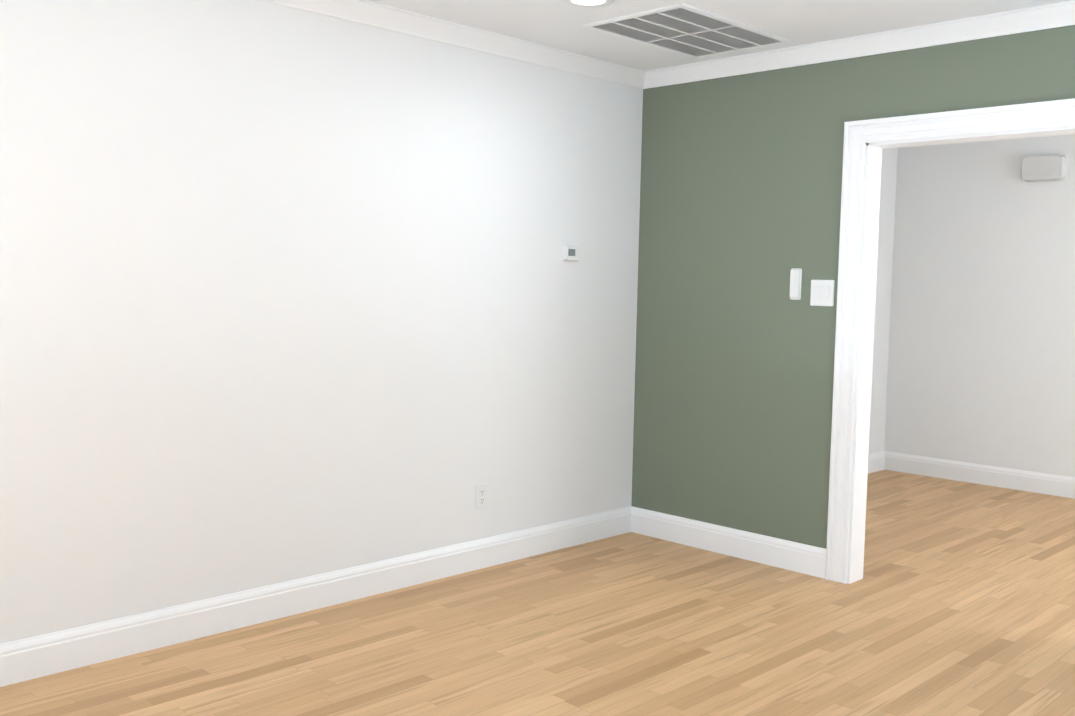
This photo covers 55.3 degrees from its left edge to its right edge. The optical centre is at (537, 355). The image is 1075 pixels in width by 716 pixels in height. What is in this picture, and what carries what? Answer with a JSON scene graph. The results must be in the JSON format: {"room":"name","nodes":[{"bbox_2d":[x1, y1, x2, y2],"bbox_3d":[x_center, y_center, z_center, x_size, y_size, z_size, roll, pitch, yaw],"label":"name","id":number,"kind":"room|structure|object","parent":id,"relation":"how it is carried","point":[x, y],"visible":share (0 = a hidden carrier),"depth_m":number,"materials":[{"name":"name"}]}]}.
{"room":"empty living room","nodes":[
{"label":"empty living room","id":0,"kind":"room"},
{"bbox_2d":[0,0,897,643],"bbox_3d":[-0.485,-0.191,4.558,0.120,2.490,8.861,5,6,45],"label":"wall","id":1,"kind":"structure","parent":0,"point":[288,294],"depth_m":3.98,"materials":[{"name":"white paint"}]},
{"bbox_2d":[0,506,631,686],"bbox_3d":[-1.496,0.990,3.554,0.016,0.136,5.690,5,6,45],"label":"baseboard","id":2,"kind":"structure","parent":1,"relation":"attached to","point":[48,653],"depth_m":4.02,"materials":[{"name":"white paint"}]},
{"bbox_2d":[261,0,647,88],"bbox_3d":[-1.430,-1.335,3.370,0.061,0.078,5.690,5,6,45],"label":"crown molding","id":3,"kind":"structure","parent":1,"relation":"attached to","point":[365,12],"depth_m":4.49,"materials":[{"name":"white paint"}]},
{"bbox_2d":[475,483,487,509],"bbox_3d":[-0.259,0.657,4.773,0.009,0.116,0.072,5,6,45],"label":"electrical outlet","id":4,"kind":"object","parent":1,"relation":"attached to","point":[481,496],"visible":1,"depth_m":4.77,"materials":[{"name":"white plastic"}]},
{"bbox_2d":[562,245,579,261],"bbox_3d":[0.170,-0.504,5.084,0.026,0.080,0.105,5,6,45],"label":"thermostat","id":5,"kind":"object","parent":1,"relation":"attached to","point":[571,253],"visible":1,"depth_m":5.07,"materials":[{"name":"white plastic"}]},
{"bbox_2d":[868,451,887,472],"bbox_3d":[1.575,0.833,6.631,0.016,0.136,2.770,5,6,45],"label":"baseboard","id":6,"kind":"structure","parent":1,"relation":"attached to","point":[875,460],"depth_m":7.54,"materials":[{"name":"white paint"}]},
{"bbox_2d":[0,470,1074,715],"bbox_3d":[0.964,1.138,3.179,4.285,0.001,8.861,5,6,45],"label":"floor","id":7,"kind":"structure","parent":0,"point":[958,598],"depth_m":3.86,"materials":[{"name":"brown wood"}]},
{"bbox_2d":[367,0,1071,70],"bbox_3d":[1.017,-1.345,3.000,4.285,0.100,8.861,5,6,45],"label":"ceiling","id":8,"kind":"structure","parent":0,"point":[557,24],"depth_m":4.22,"materials":[{"name":"white paint"}]},
{"bbox_2d":[563,0,613,7],"bbox_3d":[0.199,-1.381,3.998,0.200,0.007,0.200,5,6,45],"label":"recessed light","id":9,"kind":"object","parent":8,"relation":"in","point":[588,3],"visible":0.98,"depth_m":4.03,"materials":[{"name":"white plastic"}]},
{"bbox_2d":[582,3,791,58],"bbox_3d":[0.665,-1.407,4.494,0.533,0.008,0.813,5,6,45],"label":"ceiling vent","id":10,"kind":"object","parent":8,"relation":"in","point":[687,30],"visible":0.98,"depth_m":4.46,"materials":[{"name":"white metal"}]},
{"bbox_2d":[631,25,1074,548],"bbox_3d":[1.985,-0.130,4.088,4.045,2.440,0.060,5,6,45],"label":"wall","id":11,"kind":"structure","parent":0,"point":[740,195],"depth_m":4.96,"materials":[{"name":"green paint"}]},
{"bbox_2d":[632,506,825,578],"bbox_3d":[0.931,0.927,5.141,1.150,0.136,0.016,5,6,45],"label":"baseboard","id":12,"kind":"structure","parent":11,"relation":"attached to","point":[776,552],"depth_m":5.09,"materials":[{"name":"white paint"}]},
{"bbox_2d":[790,268,801,299],"bbox_3d":[1.204,-0.332,4.801,0.056,0.146,0.019,5,6,45],"label":"switch","id":13,"kind":"object","parent":11,"relation":"attached to","point":[795,282],"visible":1,"depth_m":4.79,"materials":[{"name":"white plastic"}]},
{"bbox_2d":[810,280,834,305],"bbox_3d":[1.304,-0.285,4.708,0.118,0.120,0.012,5,6,45],"label":"switch plate","id":14,"kind":"object","parent":11,"relation":"attached to","point":[822,292],"visible":1,"depth_m":4.71,"materials":[{"name":"white plastic"}]},
{"bbox_2d":[645,0,1074,87],"bbox_3d":[1.970,-1.305,3.958,3.870,0.078,0.061,5,6,45],"label":"crown molding","id":15,"kind":"structure","parent":11,"relation":"attached to","point":[1023,20],"depth_m":4.45,"materials":[{"name":"white paint"}]},
{"bbox_2d":[825,98,1074,583],"bbox_3d":[1.889,0.038,4.235,1.365,2.080,0.168,5,6,45],"label":"door frame","id":16,"kind":"structure","parent":11,"relation":"attached to","point":[866,142],"depth_m":4.60,"materials":[{"name":"white paint"}]},
{"bbox_2d":[884,134,1074,476],"bbox_3d":[4.076,-0.236,6.182,4.045,2.440,0.120,5,6,45],"label":"wall","id":17,"kind":"structure","parent":0,"point":[981,361],"depth_m":7.08,"materials":[{"name":"white paint"}]},
{"bbox_2d":[884,452,1074,498],"bbox_3d":[4.003,0.915,6.217,4.045,0.136,0.016,5,6,45],"label":"baseboard","id":18,"kind":"structure","parent":17,"relation":"attached to","point":[1036,482],"depth_m":7.12,"materials":[{"name":"white paint"}]},
{"bbox_2d":[905,133,1074,147],"bbox_3d":[4.037,-1.411,6.033,4.045,0.078,0.061,5,6,45],"label":"crown molding","id":19,"kind":"structure","parent":17,"relation":"attached to","point":[1074,133],"depth_m":6.99,"materials":[{"name":"white paint"}]},
{"bbox_2d":[1022,155,1066,181],"bbox_3d":[3.327,-1.228,6.747,0.260,0.165,0.068,5,6,45],"label":"door chime","id":20,"kind":"object","parent":17,"relation":"attached to","point":[1044,168],"visible":1,"depth_m":6.71,"materials":[{"name":"white plastic"}]}
]}

